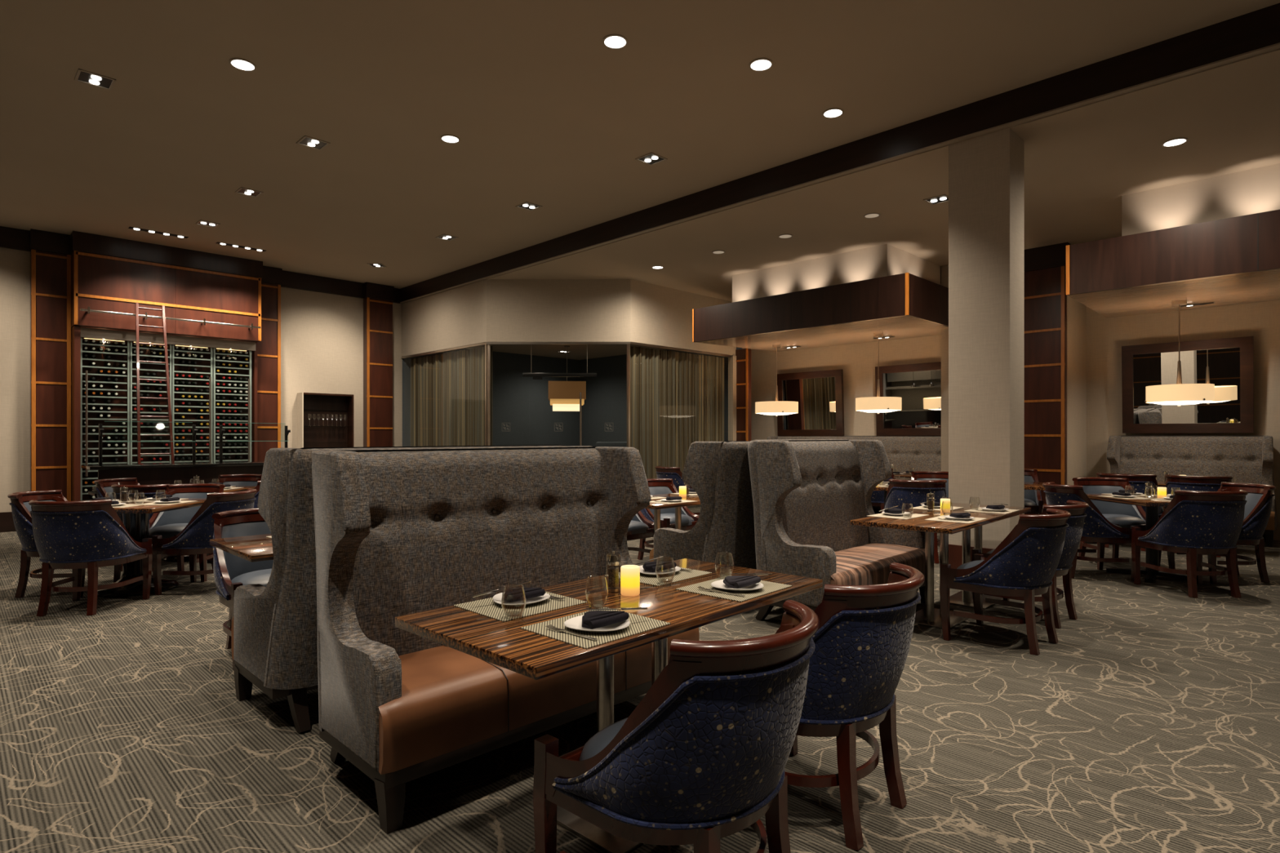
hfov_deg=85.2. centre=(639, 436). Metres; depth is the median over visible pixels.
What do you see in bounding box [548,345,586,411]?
pendant lamp
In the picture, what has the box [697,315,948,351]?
ceiling
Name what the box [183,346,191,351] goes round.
wine bottle
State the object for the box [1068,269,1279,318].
soffit underside
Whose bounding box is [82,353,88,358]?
wine bottle
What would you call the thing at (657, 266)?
recessed light
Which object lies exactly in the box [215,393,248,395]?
shelf
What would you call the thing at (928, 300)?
trim
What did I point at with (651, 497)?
placemat
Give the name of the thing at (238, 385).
wine bottle
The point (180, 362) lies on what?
wine bottle
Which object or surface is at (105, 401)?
wine bottle
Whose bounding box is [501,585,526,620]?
tumbler
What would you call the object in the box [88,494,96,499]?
wine bottle
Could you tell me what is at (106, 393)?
wine bottle
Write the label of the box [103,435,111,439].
wine bottle
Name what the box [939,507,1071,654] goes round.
dining chair
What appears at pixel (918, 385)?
framed mirror
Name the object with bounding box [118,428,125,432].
wine bottle
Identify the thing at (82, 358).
shelf
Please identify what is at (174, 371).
shelf
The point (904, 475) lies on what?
dining table
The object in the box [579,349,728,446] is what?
wall
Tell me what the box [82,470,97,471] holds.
shelf
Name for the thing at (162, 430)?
wine bottle
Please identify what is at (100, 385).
wine bottle
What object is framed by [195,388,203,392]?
wine bottle
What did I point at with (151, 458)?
wine bottle
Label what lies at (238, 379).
wine bottle
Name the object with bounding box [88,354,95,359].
wine bottle
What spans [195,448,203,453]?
wine bottle
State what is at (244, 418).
wine bottle
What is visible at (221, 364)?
wine bottle
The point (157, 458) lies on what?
wine bottle
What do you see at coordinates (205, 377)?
wine bottle
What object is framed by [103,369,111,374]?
wine bottle
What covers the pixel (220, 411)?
wine bottle
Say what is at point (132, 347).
shelf
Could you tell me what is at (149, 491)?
dining chair
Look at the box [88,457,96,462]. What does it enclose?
wine bottle
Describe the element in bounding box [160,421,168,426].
wine bottle
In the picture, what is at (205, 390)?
wine bottle
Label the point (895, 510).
napkin
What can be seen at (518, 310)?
wall header
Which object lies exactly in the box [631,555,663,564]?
table knife
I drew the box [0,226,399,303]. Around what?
crown molding
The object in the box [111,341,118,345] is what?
wine bottle
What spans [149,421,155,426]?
wine bottle
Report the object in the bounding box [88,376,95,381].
wine bottle
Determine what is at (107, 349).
wine bottle
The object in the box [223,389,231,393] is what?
wine bottle
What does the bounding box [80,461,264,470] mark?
countertop
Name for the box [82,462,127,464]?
shelf
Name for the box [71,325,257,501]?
wine cabinet
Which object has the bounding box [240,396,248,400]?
wine bottle
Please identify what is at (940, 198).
recessed light
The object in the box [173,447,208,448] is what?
shelf
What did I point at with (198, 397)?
wine bottle
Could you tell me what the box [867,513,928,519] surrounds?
placemat
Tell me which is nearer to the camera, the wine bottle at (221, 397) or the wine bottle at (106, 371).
the wine bottle at (106, 371)
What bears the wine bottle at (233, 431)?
in the wine cabinet
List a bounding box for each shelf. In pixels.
[82,342,127,347]
[82,351,127,355]
[82,358,127,362]
[82,365,127,369]
[82,373,127,377]
[82,380,127,383]
[82,387,127,391]
[82,395,127,398]
[82,403,127,405]
[82,410,127,413]
[82,417,127,420]
[82,425,127,427]
[82,433,127,434]
[82,440,127,441]
[82,447,127,449]
[82,454,127,457]
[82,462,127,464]
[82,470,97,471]
[82,477,97,479]
[82,484,96,487]
[88,491,97,496]
[132,346,169,351]
[132,354,169,358]
[132,361,169,364]
[132,368,169,372]
[132,375,169,378]
[132,382,166,386]
[132,390,166,392]
[132,404,167,406]
[132,411,168,413]
[132,418,168,420]
[132,426,168,427]
[132,433,168,434]
[132,440,169,441]
[132,447,169,448]
[132,454,169,456]
[132,461,169,463]
[173,350,210,354]
[173,356,210,360]
[173,364,210,367]
[173,370,210,373]
[173,377,208,380]
[173,384,208,387]
[173,391,208,394]
[173,398,208,400]
[173,405,208,408]
[173,412,208,414]
[173,419,208,421]
[173,426,208,427]
[173,433,208,435]
[173,440,208,441]
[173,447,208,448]
[173,453,208,455]
[174,460,208,462]
[215,352,248,356]
[215,360,248,363]
[215,366,248,369]
[215,373,248,376]
[215,379,248,382]
[215,386,248,389]
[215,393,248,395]
[215,400,248,402]
[215,406,248,408]
[215,413,248,415]
[215,420,248,422]
[215,426,248,428]
[215,433,248,435]
[215,440,248,441]
[215,446,248,448]
[215,453,248,454]
[215,459,248,461]
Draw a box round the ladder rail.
[80,306,260,329]
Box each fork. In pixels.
[545,624,597,640]
[550,595,565,599]
[697,586,745,596]
[937,518,968,521]
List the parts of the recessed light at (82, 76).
bulb, bulb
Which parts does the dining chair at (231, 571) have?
arm frame, seat frame, leg, leg, crest rail, seat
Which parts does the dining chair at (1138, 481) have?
crest rail, arm frame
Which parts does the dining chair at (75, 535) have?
leg, crest rail, leg, leg, seat frame, arm frame, leg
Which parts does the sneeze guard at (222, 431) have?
post, post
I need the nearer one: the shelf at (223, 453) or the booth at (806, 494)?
the booth at (806, 494)
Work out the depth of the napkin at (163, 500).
5.99 m
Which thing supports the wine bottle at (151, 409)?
in the wine cabinet
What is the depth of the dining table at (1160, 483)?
8.53 m
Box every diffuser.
[757,412,795,415]
[858,409,899,412]
[1148,400,1212,404]
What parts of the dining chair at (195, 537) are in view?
leg, seat frame, arm frame, leg, crest rail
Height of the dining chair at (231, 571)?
0.862 m
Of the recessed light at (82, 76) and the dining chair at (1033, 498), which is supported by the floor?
the dining chair at (1033, 498)
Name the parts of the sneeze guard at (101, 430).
post, post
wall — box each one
[0,247,579,512]
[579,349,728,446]
[732,244,940,302]
[742,283,1279,540]
[1121,163,1279,235]
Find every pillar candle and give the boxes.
[620,564,639,596]
[679,486,686,497]
[940,498,950,512]
[1157,487,1166,497]
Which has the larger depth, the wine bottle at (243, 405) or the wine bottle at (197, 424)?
the wine bottle at (243, 405)
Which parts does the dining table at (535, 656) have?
plate, post, post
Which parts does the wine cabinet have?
panel, door handle, door handle, door handle, panel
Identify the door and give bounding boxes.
[522,344,596,445]
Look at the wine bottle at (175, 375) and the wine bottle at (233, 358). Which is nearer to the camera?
the wine bottle at (175, 375)
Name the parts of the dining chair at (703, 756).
leg, seat, arm frame, seat frame, leg, crest rail, leg, arm frame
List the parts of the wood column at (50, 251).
rail, rail, rail, rail, rail, rail, crown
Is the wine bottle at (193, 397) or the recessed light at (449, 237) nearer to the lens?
the recessed light at (449, 237)
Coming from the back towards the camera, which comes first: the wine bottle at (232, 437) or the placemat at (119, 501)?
the wine bottle at (232, 437)
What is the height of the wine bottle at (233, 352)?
0.072 m
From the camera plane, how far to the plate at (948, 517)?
4.79 m
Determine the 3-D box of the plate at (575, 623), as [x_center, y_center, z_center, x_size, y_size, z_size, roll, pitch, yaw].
[-0.121,0.568,2.099,0.194,0.017,0.203,0,0,44]
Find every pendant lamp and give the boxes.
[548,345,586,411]
[755,344,798,416]
[854,333,902,413]
[1144,300,1214,406]
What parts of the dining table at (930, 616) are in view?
post, plate, post, post, plate, post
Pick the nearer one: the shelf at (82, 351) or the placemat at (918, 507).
the placemat at (918, 507)
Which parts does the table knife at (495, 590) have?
handle, blade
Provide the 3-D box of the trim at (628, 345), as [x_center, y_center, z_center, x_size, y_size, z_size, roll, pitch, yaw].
[-0.192,-0.105,11.620,0.040,2.870,0.040,0,0,-45]
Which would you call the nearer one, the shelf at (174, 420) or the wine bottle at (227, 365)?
the shelf at (174, 420)
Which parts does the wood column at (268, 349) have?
rail, rail, rail, rail, rail, crown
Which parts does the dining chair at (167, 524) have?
arm frame, seat, leg, leg, crest rail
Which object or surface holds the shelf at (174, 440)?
attached to the wine cabinet
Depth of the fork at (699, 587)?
2.57 m
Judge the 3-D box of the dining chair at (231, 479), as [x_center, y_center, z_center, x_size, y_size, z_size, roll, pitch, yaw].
[-4.893,0.904,8.396,0.618,0.862,0.667,0,0,0]
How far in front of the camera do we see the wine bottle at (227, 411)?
11.46 m
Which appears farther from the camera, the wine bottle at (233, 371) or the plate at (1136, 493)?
the wine bottle at (233, 371)
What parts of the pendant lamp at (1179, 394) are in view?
stem, ceiling plate, rod, lamp shade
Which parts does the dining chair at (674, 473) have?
crest rail, arm frame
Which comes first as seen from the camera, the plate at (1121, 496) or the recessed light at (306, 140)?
the plate at (1121, 496)
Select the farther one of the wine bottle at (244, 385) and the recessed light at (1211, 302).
the wine bottle at (244, 385)
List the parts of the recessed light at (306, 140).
bulb, bulb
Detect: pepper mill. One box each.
[120,485,128,503]
[193,475,198,484]
[605,551,620,592]
[684,483,689,496]
[926,492,934,511]
[1145,481,1152,497]
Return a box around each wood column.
[29,228,71,501]
[256,265,282,461]
[362,282,394,447]
[735,348,751,440]
[1024,242,1070,514]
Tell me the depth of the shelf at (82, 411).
10.26 m
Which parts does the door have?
rod, glass door rail, handle, rod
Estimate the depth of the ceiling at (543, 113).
5.98 m
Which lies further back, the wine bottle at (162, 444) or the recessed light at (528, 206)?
the wine bottle at (162, 444)
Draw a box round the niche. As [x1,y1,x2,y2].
[297,392,353,448]
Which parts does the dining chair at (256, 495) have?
arm frame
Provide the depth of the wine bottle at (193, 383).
11.11 m
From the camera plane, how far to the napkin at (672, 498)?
6.10 m
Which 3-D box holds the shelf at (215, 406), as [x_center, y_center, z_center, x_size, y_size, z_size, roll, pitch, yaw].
[-6.699,-0.470,11.447,0.500,0.020,0.025,0,0,-45]
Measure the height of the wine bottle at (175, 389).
0.072 m
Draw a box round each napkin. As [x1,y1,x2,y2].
[91,497,112,500]
[111,500,119,504]
[152,494,172,498]
[160,497,179,502]
[502,587,545,602]
[582,610,629,629]
[642,561,676,572]
[666,496,681,500]
[688,488,695,492]
[723,575,760,588]
[884,507,904,513]
[924,501,940,506]
[949,512,970,518]
[986,504,1004,509]
[1111,492,1131,496]
[1118,489,1136,493]
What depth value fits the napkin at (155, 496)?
6.30 m
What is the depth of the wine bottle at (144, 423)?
10.68 m
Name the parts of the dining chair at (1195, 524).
leg, arm frame, seat frame, leg, leg, crest rail, leg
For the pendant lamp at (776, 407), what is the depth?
12.26 m
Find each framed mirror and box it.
[777,368,844,436]
[875,361,941,435]
[1121,336,1253,433]
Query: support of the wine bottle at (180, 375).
in the wine cabinet
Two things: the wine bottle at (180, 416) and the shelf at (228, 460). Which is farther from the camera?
the shelf at (228, 460)
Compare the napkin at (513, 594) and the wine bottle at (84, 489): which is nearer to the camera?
the napkin at (513, 594)
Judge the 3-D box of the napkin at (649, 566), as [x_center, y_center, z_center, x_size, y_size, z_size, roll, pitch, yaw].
[0.065,0.546,2.943,0.125,0.027,0.155,0,0,42]
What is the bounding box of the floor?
[0,505,1279,852]
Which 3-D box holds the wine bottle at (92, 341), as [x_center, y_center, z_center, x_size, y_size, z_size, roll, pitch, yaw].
[-8.046,-1.388,10.240,0.076,0.072,0.243,0,0,-45]
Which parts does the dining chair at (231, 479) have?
crest rail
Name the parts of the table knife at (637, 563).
blade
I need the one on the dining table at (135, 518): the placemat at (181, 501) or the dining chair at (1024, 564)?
the placemat at (181, 501)
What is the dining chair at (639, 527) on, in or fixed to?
on the floor
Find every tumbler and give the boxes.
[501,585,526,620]
[585,576,608,608]
[655,557,675,585]
[714,552,733,577]
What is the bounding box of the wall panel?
[70,231,262,342]
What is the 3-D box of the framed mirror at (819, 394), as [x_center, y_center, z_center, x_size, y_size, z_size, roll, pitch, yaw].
[3.296,-0.628,13.576,0.125,1.257,1.440,0,0,-45]
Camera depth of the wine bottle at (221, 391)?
11.40 m
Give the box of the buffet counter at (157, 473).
[80,461,264,496]
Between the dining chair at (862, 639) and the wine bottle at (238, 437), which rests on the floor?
the dining chair at (862, 639)
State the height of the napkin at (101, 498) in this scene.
0.027 m
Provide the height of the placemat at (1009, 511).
0.003 m
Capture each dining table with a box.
[97,498,206,597]
[163,485,257,561]
[209,533,273,562]
[395,558,822,852]
[644,493,700,533]
[850,502,1031,629]
[873,484,888,504]
[893,472,911,478]
[1024,481,1056,490]
[1085,493,1187,582]
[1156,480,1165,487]
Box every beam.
[400,2,1279,302]
[400,42,1279,303]
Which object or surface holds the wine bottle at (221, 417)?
in the wine cabinet
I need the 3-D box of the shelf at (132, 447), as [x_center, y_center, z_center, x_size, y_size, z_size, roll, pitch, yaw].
[-7.486,0.181,10.664,0.480,0.020,0.025,0,0,-45]
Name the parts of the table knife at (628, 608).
blade, handle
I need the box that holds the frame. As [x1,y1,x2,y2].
[728,355,736,440]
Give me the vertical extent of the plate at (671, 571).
0.017 m
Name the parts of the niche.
panel, panel, panel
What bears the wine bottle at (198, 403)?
in the wine cabinet
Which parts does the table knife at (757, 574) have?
handle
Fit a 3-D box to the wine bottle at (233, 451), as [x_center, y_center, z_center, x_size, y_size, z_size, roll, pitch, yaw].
[-6.738,0.239,11.545,0.076,0.072,0.243,0,0,-45]
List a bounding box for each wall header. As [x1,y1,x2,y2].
[401,279,486,356]
[486,279,630,342]
[630,279,736,355]
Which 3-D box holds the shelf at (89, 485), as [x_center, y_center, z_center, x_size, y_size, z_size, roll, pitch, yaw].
[-7.884,0.724,10.267,0.535,0.020,0.025,0,0,-45]
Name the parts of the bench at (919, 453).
wing panel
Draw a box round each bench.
[766,435,941,479]
[1106,435,1277,547]
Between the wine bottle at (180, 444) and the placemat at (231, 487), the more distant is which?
the wine bottle at (180, 444)
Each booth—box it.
[231,444,564,733]
[311,445,699,834]
[649,440,756,569]
[747,439,924,621]
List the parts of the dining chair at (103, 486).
arm frame, crest rail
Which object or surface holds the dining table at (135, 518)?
on the floor
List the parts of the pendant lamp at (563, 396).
lamp shade, rod, lamp shade, lamp shade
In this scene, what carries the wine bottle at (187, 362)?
in the wine cabinet
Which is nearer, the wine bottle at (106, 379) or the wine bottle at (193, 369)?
the wine bottle at (106, 379)
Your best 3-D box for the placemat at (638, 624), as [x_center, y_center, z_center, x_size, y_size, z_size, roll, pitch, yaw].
[-0.133,0.578,2.124,0.296,0.003,0.350,0,0,44]
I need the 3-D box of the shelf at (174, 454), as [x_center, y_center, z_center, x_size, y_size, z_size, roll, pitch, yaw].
[-7.099,0.289,11.049,0.500,0.020,0.025,0,0,-45]
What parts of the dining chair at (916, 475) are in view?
crest rail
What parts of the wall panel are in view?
panel, cornice, rail, rail, panel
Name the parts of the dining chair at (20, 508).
arm frame, leg, seat frame, crest rail, arm frame, leg, leg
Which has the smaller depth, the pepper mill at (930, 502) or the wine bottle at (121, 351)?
the pepper mill at (930, 502)
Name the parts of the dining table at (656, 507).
post, post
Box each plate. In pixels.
[111,502,126,506]
[146,497,172,500]
[153,500,181,503]
[493,591,550,606]
[564,615,630,632]
[639,565,680,576]
[660,498,682,502]
[711,578,764,591]
[881,511,910,515]
[921,504,940,508]
[943,515,974,519]
[980,506,1008,511]
[1111,494,1136,497]
[1129,492,1142,495]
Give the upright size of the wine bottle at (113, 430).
0.072 m
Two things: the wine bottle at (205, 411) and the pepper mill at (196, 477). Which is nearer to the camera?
the pepper mill at (196, 477)
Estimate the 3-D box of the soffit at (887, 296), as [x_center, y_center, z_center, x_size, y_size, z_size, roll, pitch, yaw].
[2.099,-1.768,9.898,0.063,0.525,3.518,0,0,-45]
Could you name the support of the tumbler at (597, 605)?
on the dining table at (535, 656)
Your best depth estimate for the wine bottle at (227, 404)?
11.45 m
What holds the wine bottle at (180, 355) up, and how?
in the wine cabinet
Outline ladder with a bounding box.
[134,302,174,463]
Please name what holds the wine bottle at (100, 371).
in the wine cabinet
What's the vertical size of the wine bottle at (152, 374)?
0.072 m
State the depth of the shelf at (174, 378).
11.03 m
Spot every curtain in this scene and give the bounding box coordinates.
[410,346,492,446]
[630,346,724,506]
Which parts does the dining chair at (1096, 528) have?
crest rail, leg, leg, arm frame, seat frame, leg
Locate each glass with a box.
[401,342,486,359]
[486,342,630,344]
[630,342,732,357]
[782,377,835,430]
[1133,346,1239,423]
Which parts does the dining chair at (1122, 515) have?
leg, crest rail, leg, seat, seat frame, arm frame, leg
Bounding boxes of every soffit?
[692,272,909,342]
[1066,208,1279,295]
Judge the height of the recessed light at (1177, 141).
0.008 m
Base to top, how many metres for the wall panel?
1.320 m
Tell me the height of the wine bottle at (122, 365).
0.072 m
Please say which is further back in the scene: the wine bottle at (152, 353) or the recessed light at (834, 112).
the wine bottle at (152, 353)
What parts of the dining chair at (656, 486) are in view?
leg, arm frame, crest rail, leg, seat, arm frame, seat frame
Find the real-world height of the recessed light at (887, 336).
0.017 m
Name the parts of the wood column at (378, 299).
crown, rail, rail, rail, rail, rail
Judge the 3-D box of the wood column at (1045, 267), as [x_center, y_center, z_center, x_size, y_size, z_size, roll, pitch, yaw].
[5.596,-0.642,9.642,0.140,3.945,0.600,0,0,-45]
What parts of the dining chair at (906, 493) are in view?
arm frame, crest rail, leg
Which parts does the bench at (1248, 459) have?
wing panel, wing panel, leg, seat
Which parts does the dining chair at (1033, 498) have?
seat, crest rail, seat frame, arm frame, leg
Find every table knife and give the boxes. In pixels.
[471,581,530,597]
[587,607,647,610]
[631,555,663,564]
[733,573,772,575]
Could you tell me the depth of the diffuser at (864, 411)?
11.01 m
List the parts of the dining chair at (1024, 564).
leg, seat, leg, arm frame, seat frame, leg, crest rail, leg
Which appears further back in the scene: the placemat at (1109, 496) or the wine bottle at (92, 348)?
the wine bottle at (92, 348)
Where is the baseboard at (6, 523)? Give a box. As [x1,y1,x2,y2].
[0,511,16,532]
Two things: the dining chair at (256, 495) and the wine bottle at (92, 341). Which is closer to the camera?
the dining chair at (256, 495)
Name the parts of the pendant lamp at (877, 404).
stem, rod, ceiling plate, lamp shade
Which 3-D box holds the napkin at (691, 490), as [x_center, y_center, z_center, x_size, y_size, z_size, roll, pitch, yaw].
[0.534,0.546,7.057,0.155,0.027,0.125,0,0,-45]
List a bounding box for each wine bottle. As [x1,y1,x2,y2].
[82,338,88,343]
[82,346,88,351]
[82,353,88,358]
[82,480,88,484]
[82,487,88,492]
[88,339,95,343]
[88,346,95,351]
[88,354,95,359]
[88,361,95,366]
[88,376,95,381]
[88,383,95,388]
[88,391,95,395]
[88,398,95,403]
[88,405,95,410]
[88,427,96,432]
[88,449,96,454]
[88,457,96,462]
[88,479,95,484]
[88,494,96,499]
[95,405,103,410]
[95,413,103,418]
[96,339,103,344]
[96,346,103,351]
[96,368,103,373]
[96,383,103,388]
[96,391,103,395]
[103,340,111,345]
[103,347,111,352]
[103,355,111,359]
[103,362,111,367]
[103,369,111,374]
[103,377,111,382]
[103,391,111,396]
[103,399,111,404]
[103,406,111,411]
[103,413,111,418]
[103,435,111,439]
[103,442,111,447]
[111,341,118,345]
[111,348,118,352]
[111,369,118,374]
[111,377,118,382]
[111,384,118,389]
[111,391,118,396]
[111,427,118,432]
[111,435,118,439]
[111,442,118,447]
[111,449,118,454]
[111,457,118,462]
[118,342,125,346]
[118,348,125,353]
[118,363,125,368]
[118,370,125,375]
[118,422,125,426]
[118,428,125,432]
[118,435,125,439]
[118,442,125,447]
[118,449,125,454]
[142,344,149,347]
[142,371,149,376]
[142,380,149,383]
[142,386,149,390]
[142,392,149,397]
[142,421,149,426]
[148,351,155,355]
[148,372,155,376]
[148,407,155,412]
[148,428,155,433]
[148,435,155,439]
[148,456,155,461]
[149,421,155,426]
[154,386,162,391]
[154,393,161,397]
[154,448,161,453]
[155,351,161,355]
[155,407,161,412]
[155,435,161,439]
[155,456,161,461]
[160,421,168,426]
[160,428,168,433]
[160,442,168,447]
[161,448,168,453]
[171,346,178,350]
[171,373,178,377]
[171,386,178,391]
[177,346,184,350]
[177,353,184,357]
[177,360,184,364]
[177,373,184,377]
[177,380,184,385]
[177,387,184,391]
[177,394,184,399]
[177,400,184,405]
[177,414,184,419]
[177,422,184,426]
[177,428,184,433]
[177,435,184,439]
[177,442,184,446]
[177,448,184,453]
[177,455,184,460]
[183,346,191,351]
[183,353,191,357]
[183,381,191,385]
[183,401,191,405]
[183,408,191,413]
[183,455,191,460]
[184,360,191,364]
[184,373,191,378]
[184,394,191,399]
[184,428,191,433]
[189,367,196,372]
[190,346,196,351]
[190,354,196,358]
[190,360,196,364]
[190,381,196,385]
[190,395,196,399]
[195,347,203,351]
[195,354,203,358]
[195,374,203,378]
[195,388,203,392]
[195,395,203,399]
[195,401,203,406]
[195,408,203,413]
[195,415,203,419]
[195,422,203,426]
[195,435,203,439]
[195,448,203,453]
[195,455,203,460]
[196,428,203,433]
[201,382,208,386]
[201,388,208,392]
[201,442,208,446]
[202,347,208,352]
[202,374,208,379]
[202,401,208,406]
[202,408,208,413]
[202,422,208,426]
[202,435,208,439]
[202,455,208,460]
[217,349,225,353]
[217,355,225,359]
[217,375,225,380]
[217,382,225,386]
[217,389,225,393]
[217,395,225,399]
[217,402,225,406]
[217,408,225,413]
[218,362,225,366]
[218,415,225,420]
[218,422,225,426]
[223,369,231,373]
[223,376,231,380]
[223,382,231,386]
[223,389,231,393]
[223,448,231,453]
[223,454,231,459]
[224,350,231,354]
[224,356,231,360]
[224,363,231,367]
[224,402,231,407]
[224,408,231,413]
[224,415,231,420]
[224,422,231,426]
[224,428,231,433]
[224,441,231,446]
[228,395,236,400]
[229,350,236,354]
[229,356,236,360]
[229,435,236,439]
[230,369,236,373]
[230,376,236,380]
[230,382,236,386]
[230,389,236,394]
[230,402,236,407]
[230,408,236,413]
[230,415,236,420]
[230,422,236,426]
[230,428,236,433]
[230,441,236,446]
[230,448,236,453]
[234,364,242,368]
[234,454,242,459]
[235,351,242,355]
[235,377,242,381]
[235,383,242,387]
[235,390,242,394]
[235,396,242,400]
[235,409,242,413]
[235,416,242,420]
[235,422,242,426]
[235,429,242,433]
[235,435,242,439]
[235,441,242,446]
[235,448,242,453]
[240,351,248,355]
[240,357,248,361]
[240,364,248,368]
[240,377,248,381]
[240,383,248,387]
[240,390,248,394]
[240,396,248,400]
[240,403,248,407]
[240,416,248,420]
[240,422,248,426]
[240,429,248,433]
[241,435,248,439]
[241,441,248,446]
[241,448,248,453]
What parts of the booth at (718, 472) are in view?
seat, wing panel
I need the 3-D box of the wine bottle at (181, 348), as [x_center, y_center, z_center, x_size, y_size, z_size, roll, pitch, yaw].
[-7.256,-1.388,11.028,0.076,0.072,0.243,0,0,-45]
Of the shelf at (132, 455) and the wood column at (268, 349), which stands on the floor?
the wood column at (268, 349)
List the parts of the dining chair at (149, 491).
crest rail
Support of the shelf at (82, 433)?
attached to the wine cabinet
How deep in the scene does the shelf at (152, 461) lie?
10.69 m
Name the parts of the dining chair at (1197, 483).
crest rail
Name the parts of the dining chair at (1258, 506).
leg, leg, arm frame, leg, crest rail, seat frame, arm frame, leg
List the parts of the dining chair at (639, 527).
seat, seat frame, arm frame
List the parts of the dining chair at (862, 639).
leg, arm frame, seat frame, leg, crest rail, leg, arm frame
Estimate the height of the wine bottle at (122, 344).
0.072 m
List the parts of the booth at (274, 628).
seat, leg, wing panel, leg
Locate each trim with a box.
[484,344,486,445]
[486,344,489,445]
[626,344,630,447]
[908,273,948,326]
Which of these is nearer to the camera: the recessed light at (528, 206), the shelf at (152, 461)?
the recessed light at (528, 206)
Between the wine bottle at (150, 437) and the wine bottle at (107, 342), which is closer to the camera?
the wine bottle at (107, 342)
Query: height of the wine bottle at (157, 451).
0.072 m
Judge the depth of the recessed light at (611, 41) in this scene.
5.11 m
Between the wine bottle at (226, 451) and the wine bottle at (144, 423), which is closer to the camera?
the wine bottle at (144, 423)
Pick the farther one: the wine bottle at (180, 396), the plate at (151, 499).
the wine bottle at (180, 396)
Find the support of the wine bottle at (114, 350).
in the wine cabinet
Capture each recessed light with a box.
[74,68,115,90]
[128,226,188,238]
[195,219,220,227]
[216,241,266,251]
[228,57,256,71]
[235,186,263,197]
[296,135,330,150]
[367,263,386,266]
[435,233,458,240]
[440,134,460,142]
[515,201,542,210]
[602,34,627,48]
[635,151,667,165]
[651,265,663,268]
[711,250,724,253]
[748,57,773,71]
[777,234,792,238]
[822,107,844,118]
[863,213,879,217]
[872,336,894,338]
[923,194,948,204]
[1161,137,1187,146]
[1180,302,1214,306]
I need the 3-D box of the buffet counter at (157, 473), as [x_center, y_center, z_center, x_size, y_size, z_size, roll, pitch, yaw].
[-5.636,0.848,9.814,3.430,0.965,0.760,0,0,-45]
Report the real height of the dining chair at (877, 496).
0.896 m
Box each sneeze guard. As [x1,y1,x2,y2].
[98,421,198,466]
[219,422,290,462]
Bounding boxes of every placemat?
[111,503,141,507]
[118,500,138,502]
[133,498,186,502]
[133,500,197,505]
[223,487,243,490]
[453,591,587,622]
[520,607,671,648]
[604,567,712,586]
[649,499,695,504]
[650,496,666,499]
[672,493,697,495]
[675,575,792,602]
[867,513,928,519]
[877,484,888,487]
[909,506,964,511]
[924,515,987,524]
[964,507,1018,514]
[1097,495,1151,499]
[1103,493,1152,496]
[1143,497,1171,502]
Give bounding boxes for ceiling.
[0,0,1279,288]
[403,48,1279,303]
[467,344,665,359]
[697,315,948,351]
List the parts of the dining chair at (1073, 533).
leg, arm frame, leg, seat frame, crest rail, leg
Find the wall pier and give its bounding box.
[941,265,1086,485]
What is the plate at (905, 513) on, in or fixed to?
on the placemat at (879, 515)
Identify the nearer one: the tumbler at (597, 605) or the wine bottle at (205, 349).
the tumbler at (597, 605)
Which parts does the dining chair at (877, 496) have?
seat frame, leg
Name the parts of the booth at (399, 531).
leg, wing panel, leg, seat, wing panel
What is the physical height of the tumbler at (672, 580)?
0.102 m
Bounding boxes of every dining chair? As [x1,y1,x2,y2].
[7,489,121,598]
[28,498,152,616]
[93,477,139,499]
[111,484,199,571]
[149,483,225,582]
[151,488,257,595]
[212,507,273,671]
[216,474,262,485]
[253,480,260,508]
[533,600,819,852]
[626,511,661,553]
[637,478,699,559]
[654,466,699,515]
[784,562,924,850]
[871,468,895,509]
[880,479,946,563]
[911,471,948,498]
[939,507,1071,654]
[971,500,1088,628]
[1024,468,1043,514]
[1042,481,1139,581]
[1071,476,1161,566]
[1096,472,1164,551]
[1131,489,1248,597]
[1164,474,1237,557]
[1167,482,1275,584]
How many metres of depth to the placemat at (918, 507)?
5.59 m
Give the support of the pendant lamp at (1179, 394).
hanging from the soffit underside
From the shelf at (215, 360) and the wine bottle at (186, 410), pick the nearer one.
the wine bottle at (186, 410)
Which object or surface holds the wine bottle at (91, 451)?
in the wine cabinet
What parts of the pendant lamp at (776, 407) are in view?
stem, rod, lamp shade, ceiling plate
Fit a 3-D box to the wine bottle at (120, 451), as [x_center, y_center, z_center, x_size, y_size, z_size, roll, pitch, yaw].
[-7.794,0.239,10.492,0.076,0.072,0.243,0,0,-45]
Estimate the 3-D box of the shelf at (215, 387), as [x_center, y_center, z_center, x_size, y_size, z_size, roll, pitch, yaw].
[-6.699,-0.795,11.447,0.500,0.020,0.025,0,0,-45]
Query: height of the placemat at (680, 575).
0.003 m
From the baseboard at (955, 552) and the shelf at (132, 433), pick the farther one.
the shelf at (132, 433)
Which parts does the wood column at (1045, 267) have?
rail, rail, rail, rail, rail, rail, crown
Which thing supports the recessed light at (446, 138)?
in the ceiling at (543, 113)
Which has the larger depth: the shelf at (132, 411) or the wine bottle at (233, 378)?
the wine bottle at (233, 378)
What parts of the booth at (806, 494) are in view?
leg, wing panel, seat, wing panel, leg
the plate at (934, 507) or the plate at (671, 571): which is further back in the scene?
the plate at (934, 507)
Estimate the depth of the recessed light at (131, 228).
9.88 m
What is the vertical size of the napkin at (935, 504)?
0.027 m
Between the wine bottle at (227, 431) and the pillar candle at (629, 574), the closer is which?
the pillar candle at (629, 574)

